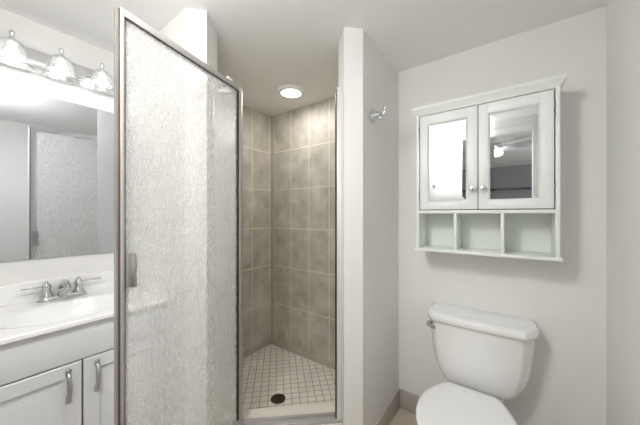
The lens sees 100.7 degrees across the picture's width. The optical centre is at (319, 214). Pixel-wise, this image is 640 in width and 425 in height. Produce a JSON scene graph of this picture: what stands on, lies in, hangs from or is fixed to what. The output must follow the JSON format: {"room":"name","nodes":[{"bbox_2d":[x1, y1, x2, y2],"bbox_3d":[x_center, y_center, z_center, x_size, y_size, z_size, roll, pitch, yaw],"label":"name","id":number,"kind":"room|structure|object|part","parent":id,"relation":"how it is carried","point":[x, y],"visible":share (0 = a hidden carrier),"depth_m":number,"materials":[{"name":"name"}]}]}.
{"room":"bathroom","nodes":[
{"label":"bathroom","id":0,"kind":"room"},
{"bbox_2d":[0,8,270,365],"bbox_3d":[-1.119,0.172,1.908,0.142,2.300,2.240,0,0,36],"label":"wall","id":1,"kind":"structure","parent":0,"point":[256,124],"depth_m":2.22,"materials":[{"name":"paint"}]},
{"bbox_2d":[0,85,113,261],"bbox_3d":[-1.395,-0.192,1.412,0.005,0.840,0.633,0,0,37],"label":"wall mirror","id":2,"kind":"object","parent":1,"relation":"attached to","point":[57,156],"visible":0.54,"depth_m":1.39,"materials":[{"name":"white mirror"}]},
{"bbox_2d":[0,29,113,96],"bbox_3d":[-1.326,-0.764,1.357,0.187,0.159,0.565,0,0,36],"label":"vanity light","id":3,"kind":"object","parent":1,"relation":"attached to","point":[12,54],"visible":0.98,"depth_m":1.35,"materials":[{"name":"silver metal"}]},
{"bbox_3d":[-1.434,-0.805,1.232,0.106,0.078,0.040,0,0,36],"label":"lamp arm","id":4,"kind":"part","parent":3,"relation":"part of","materials":[{"name":"silver metal"}]},
{"bbox_3d":[-1.407,-0.740,1.212,0.048,0.072,0.049,0,0,36],"label":"bulb","id":5,"kind":"part","parent":3,"relation":"part of","materials":[{"name":"white glass"}]},
{"bbox_3d":[-1.310,-0.740,1.344,0.147,0.110,0.147,0,0,36],"label":"lamp shade","id":6,"kind":"part","parent":3,"relation":"part of","materials":[{"name":"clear glass"}]},
{"bbox_3d":[-1.337,-0.805,1.364,0.106,0.078,0.040,0,0,36],"label":"lamp arm","id":7,"kind":"part","parent":3,"relation":"part of","materials":[{"name":"silver metal"}]},
{"bbox_3d":[-1.310,-0.740,1.344,0.048,0.072,0.049,0,0,36],"label":"bulb","id":8,"kind":"part","parent":3,"relation":"part of","materials":[{"name":"white glass"}]},
{"bbox_3d":[-1.240,-0.805,1.496,0.106,0.078,0.040,0,0,36],"label":"lamp arm","id":9,"kind":"part","parent":3,"relation":"part of","materials":[{"name":"silver metal"}]},
{"bbox_3d":[-1.213,-0.740,1.477,0.048,0.072,0.049,0,0,36],"label":"bulb","id":10,"kind":"part","parent":3,"relation":"part of","materials":[{"name":"white glass"}]},
{"bbox_2d":[0,270,113,306],"bbox_3d":[-1.392,0.388,1.411,0.017,0.100,0.636,0,0,36],"label":"backsplash","id":11,"kind":"structure","parent":1,"relation":"attached to","point":[9,295],"depth_m":1.35,"materials":[{"name":"white stone"}]},
{"bbox_2d":[128,8,216,424],"bbox_3d":[-0.842,0.172,1.522,0.777,2.300,0.189,0,0,36],"label":"wall","id":12,"kind":"structure","parent":0,"point":[170,100],"depth_m":1.32,"materials":[{"name":"white paint"}]},
{"bbox_2d":[217,401,342,424],"bbox_3d":[-0.224,1.127,1.431,0.774,0.010,0.232,0,0,-8],"label":"trim","id":13,"kind":"structure","parent":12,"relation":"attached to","point":[323,407],"depth_m":1.51,"materials":[{"name":"white"}]},
{"bbox_2d":[213,87,341,424],"bbox_3d":[-0.214,0.218,1.415,0.716,1.807,0.056,0,0,-5],"label":"shower frame","id":14,"kind":"object","parent":13,"relation":"on","point":[327,417],"visible":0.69,"depth_m":1.43,"materials":[{"name":"silver metal"}]},
{"bbox_2d":[114,7,240,424],"bbox_3d":[-0.524,0.208,1.097,0.048,1.751,0.589,0,0,23],"label":"shower door","id":15,"kind":"structure","parent":14,"relation":"attached to","point":[125,263],"depth_m":0.84,"materials":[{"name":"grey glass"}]},
{"bbox_3d":[-0.613,0.182,0.857,0.024,0.110,0.030,0,0,36],"label":"pull handle","id":16,"kind":"part","parent":15,"relation":"part of","materials":[{"name":"silver metal"}]},
{"bbox_3d":[-0.525,-0.643,1.101,0.018,0.024,0.547,0,0,23],"label":"rail","id":17,"kind":"part","parent":15,"relation":"part of","materials":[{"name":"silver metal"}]},
{"bbox_3d":[-0.492,-0.643,1.385,0.118,0.024,0.024,0,0,-6],"label":"rail","id":18,"kind":"part","parent":14,"relation":"part of","materials":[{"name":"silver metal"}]},
{"bbox_3d":[-0.421,0.226,1.393,0.024,1.761,0.028,0,0,-6],"label":"hinge post","id":19,"kind":"part","parent":14,"relation":"part of","materials":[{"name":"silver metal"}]},
{"bbox_3d":[-0.226,1.108,1.414,0.692,0.028,0.048,0,0,-6],"label":"sill","id":20,"kind":"part","parent":14,"relation":"part of","materials":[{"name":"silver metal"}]},
{"bbox_2d":[0,0,608,115],"bbox_3d":[-0.126,-1.028,1.183,2.600,0.100,2.240,0,0,36],"label":"ceiling","id":21,"kind":"structure","parent":0,"point":[264,46],"depth_m":1.39,"materials":[{"name":"white paint"}]},
{"bbox_2d":[278,85,303,98],"bbox_3d":[-0.230,-0.966,2.103,0.210,0.024,0.210,0,0,36],"label":"recessed light","id":22,"kind":"object","parent":21,"relation":"in","point":[287,91],"visible":1,"depth_m":2.07,"materials":[{"name":"white plastic"}]},
{"bbox_2d":[281,89,300,96],"bbox_3d":[-0.230,-0.964,2.103,0.160,0.020,0.160,0,0,36],"label":"diffuser","id":23,"kind":"object","parent":22,"relation":"attached to","point":[284,92],"depth_m":2.09,"materials":[{"name":"white plastic"}]},
{"bbox_2d":[274,97,334,362],"bbox_3d":[-0.028,0.154,2.320,1.148,2.265,0.010,0,0,36],"label":"wall","id":24,"kind":"structure","parent":0,"point":[304,137],"depth_m":2.38,"materials":[{"name":"tile"}]},
{"bbox_2d":[271,116,273,338],"bbox_3d":[-0.470,0.131,2.635,0.047,2.217,0.004,0,0,36],"label":"trim","id":25,"kind":"structure","parent":24,"relation":"attached to","point":[272,117],"depth_m":2.63,"materials":[{"name":"beige tile"}]},
{"bbox_2d":[217,339,334,371],"bbox_3d":[-0.331,1.262,1.905,1.132,0.047,1.018,0,0,36],"label":"trim","id":26,"kind":"structure","parent":24,"relation":"attached to","point":[314,358],"depth_m":2.39,"materials":[{"name":"beige tile"}]},
{"bbox_2d":[217,344,416,424],"bbox_3d":[-0.126,1.354,1.183,2.600,0.136,2.240,0,0,36],"label":"floor","id":27,"kind":"structure","parent":0,"point":[272,369],"depth_m":2.03,"materials":[{"name":"tile"}]},
{"bbox_2d":[0,304,163,424],"bbox_3d":[-1.183,0.890,1.262,0.530,0.863,0.632,0,0,36],"label":"vanity cabinet","id":28,"kind":"object","parent":27,"relation":"on","point":[65,376],"visible":0.98,"depth_m":1.12,"materials":[{"name":"white paint"}]},
{"bbox_3d":[-1.098,0.915,0.998,0.020,0.603,0.303,0,0,36],"label":"door","id":29,"kind":"part","parent":28,"relation":"part of","materials":[{"name":"white paint"}]},
{"bbox_3d":[-1.013,0.700,1.072,0.032,0.141,0.021,0,0,36],"label":"handle","id":30,"kind":"part","parent":28,"relation":"part of","materials":[{"name":"silver metal"}]},
{"bbox_3d":[-1.002,0.534,1.130,0.020,0.148,0.629,0,0,36],"label":"false drawer","id":31,"kind":"part","parent":28,"relation":"part of","materials":[{"name":"white paint"}]},
{"bbox_2d":[0,270,165,344],"bbox_3d":[-1.189,0.453,1.263,0.519,0.229,0.636,0,0,36],"label":"washbasin","id":32,"kind":"object","parent":28,"relation":"in","point":[21,317],"visible":0.66,"depth_m":1.30,"materials":[{"name":"white stone"}]},
{"bbox_2d":[17,276,100,302],"bbox_3d":[-1.313,0.386,1.366,0.152,0.102,0.321,0,0,36],"label":"faucet","id":33,"kind":"object","parent":32,"relation":"on","point":[64,287],"visible":1,"depth_m":1.35,"materials":[{"name":"silver metal"}]},
{"bbox_3d":[-1.417,0.363,1.299,0.011,0.014,0.090,0,0,36],"label":"lever","id":34,"kind":"part","parent":33,"relation":"part of","materials":[{"name":"silver metal"}]},
{"bbox_3d":[-1.349,0.427,1.393,0.060,0.021,0.194,0,0,36],"label":"deck plate","id":35,"kind":"part","parent":33,"relation":"part of","materials":[{"name":"silver metal"}]},
{"bbox_3d":[-1.309,0.377,1.364,0.143,0.085,0.047,0,0,36],"label":"spout","id":36,"kind":"part","parent":33,"relation":"part of","materials":[{"name":"silver metal"}]},
{"bbox_3d":[-0.959,0.700,1.146,0.032,0.141,0.021,0,0,36],"label":"handle","id":37,"kind":"part","parent":28,"relation":"part of","materials":[{"name":"silver metal"}]},
{"bbox_3d":[-0.911,0.915,1.254,0.020,0.603,0.320,0,0,36],"label":"door","id":38,"kind":"part","parent":28,"relation":"part of","materials":[{"name":"white paint"}]},
{"bbox_2d":[271,394,285,403],"bbox_3d":[-0.292,1.283,1.846,0.104,0.006,0.104,0,0,36],"label":"shower drain","id":39,"kind":"object","parent":27,"relation":"on","point":[277,398],"visible":1,"depth_m":1.84,"materials":[{"name":"brown metal"}]},
{"bbox_2d":[416,302,538,424],"bbox_3d":[0.710,0.938,1.243,0.520,0.769,0.737,0,0,36],"label":"toilet","id":40,"kind":"object","parent":27,"relation":"on","point":[487,358],"visible":1,"depth_m":1.33,"materials":[{"name":"white ceramic"}]},
{"bbox_3d":[0.629,0.627,1.510,0.035,0.037,0.069,0,0,-4],"label":"flush lever","id":41,"kind":"part","parent":40,"relation":"part of","materials":[{"name":"silver metal"}]},
{"bbox_3d":[0.629,0.901,1.157,0.400,0.023,0.502,0,0,36],"label":"seat lid","id":42,"kind":"part","parent":40,"relation":"part of","materials":[{"name":"white plastic"}]},
{"bbox_3d":[0.865,0.768,1.455,0.496,0.343,0.200,0,0,36],"label":"tank","id":43,"kind":"part","parent":40,"relation":"part of","materials":[{"name":"white ceramic"}]},
{"bbox_3d":[0.861,0.577,1.450,0.520,0.047,0.224,0,0,36],"label":"tank lid","id":44,"kind":"part","parent":40,"relation":"part of","materials":[{"name":"white ceramic"}]},
{"bbox_2d":[338,46,338,86],"bbox_3d":[0.269,0.154,1.761,0.008,2.265,0.542,0,0,36],"label":"wall","id":45,"kind":"structure","parent":0,"point":[338,46],"depth_m":1.54,"materials":[{"name":"paint"}]},
{"bbox_2d":[339,27,398,424],"bbox_3d":[0.316,0.172,1.660,0.188,2.300,0.670,0,0,36],"label":"wall","id":46,"kind":"structure","parent":0,"point":[368,80],"depth_m":1.45,"materials":[{"name":"white paint"}]},
{"bbox_2d":[369,106,386,122],"bbox_3d":[0.327,-0.551,1.464,0.086,0.078,0.076,0,0,36],"label":"robe hook","id":47,"kind":"object","parent":46,"relation":"attached to","point":[374,115],"visible":1,"depth_m":1.46,"materials":[{"name":"silver metal"}]},
{"bbox_3d":[0.343,-0.556,1.453,0.047,0.068,0.017,0,0,36],"label":"hook arm","id":48,"kind":"part","parent":47,"relation":"part of","materials":[{"name":"silver metal"}]},
{"bbox_2d":[398,6,605,424],"bbox_3d":[0.468,0.172,2.009,2.316,2.300,0.204,0,0,36],"label":"wall","id":49,"kind":"structure","parent":0,"point":[566,299],"depth_m":1.38,"materials":[{"name":"white paint"}]},
{"bbox_2d":[398,388,419,413],"bbox_3d":[0.938,1.259,1.531,0.992,0.126,0.012,0,0,36],"label":"baseboard","id":50,"kind":"structure","parent":49,"relation":"attached to","point":[408,401],"depth_m":1.78,"materials":[{"name":"grey tile"}]},
{"bbox_2d":[411,73,567,261],"bbox_3d":[0.872,-0.203,1.443,0.678,0.829,0.230,0,0,36],"label":"upper cabinet","id":51,"kind":"object","parent":49,"relation":"attached to","point":[488,163],"visible":1,"depth_m":1.37,"materials":[{"name":"white paint"}]},
{"bbox_2d":[429,119,465,200],"bbox_3d":[0.706,-0.292,1.474,0.189,0.434,0.004,0,0,36],"label":"mirror","id":52,"kind":"object","parent":51,"relation":"attached to","point":[447,137],"depth_m":1.47,"materials":[{"name":"white mirror"}]},
{"bbox_3d":[0.706,-0.297,1.471,0.291,0.540,0.018,0,0,36],"label":"door","id":53,"kind":"part","parent":51,"relation":"part of","materials":[{"name":"white paint"}]},
{"bbox_3d":[0.830,-0.133,1.350,0.030,0.030,0.031,0,0,36],"label":"knob","id":54,"kind":"part","parent":51,"relation":"part of","materials":[{"name":"silver metal"}]},
{"bbox_2d":[419,209,555,213],"bbox_3d":[0.878,-0.014,1.451,0.600,0.018,0.189,0,0,36],"label":"shelf","id":55,"kind":"object","parent":51,"relation":"attached to","point":[421,211],"depth_m":1.39,"materials":[{"name":"white paint"}]},
{"bbox_3d":[0.874,-0.599,1.446,0.678,0.037,0.223,0,0,36],"label":"crown moulding","id":56,"kind":"part","parent":51,"relation":"part of","materials":[{"name":"white paint"}]},
{"bbox_2d":[490,106,537,198],"bbox_3d":[0.946,-0.292,1.298,0.194,0.434,0.004,0,0,36],"label":"mirror","id":57,"kind":"object","parent":51,"relation":"attached to","point":[513,129],"depth_m":1.29,"materials":[{"name":"white mirror"}]},
{"bbox_3d":[0.947,-0.297,1.296,0.296,0.540,0.018,0,0,36],"label":"door","id":58,"kind":"part","parent":51,"relation":"part of","materials":[{"name":"white paint"}]},
{"bbox_2d":[606,0,639,424],"bbox_3d":[0.863,0.172,0.460,0.150,2.300,2.240,0,0,36],"label":"wall","id":59,"kind":"structure","parent":0,"point":[622,16],"depth_m":1.06,"materials":[{"name":"white paint"}]}
]}

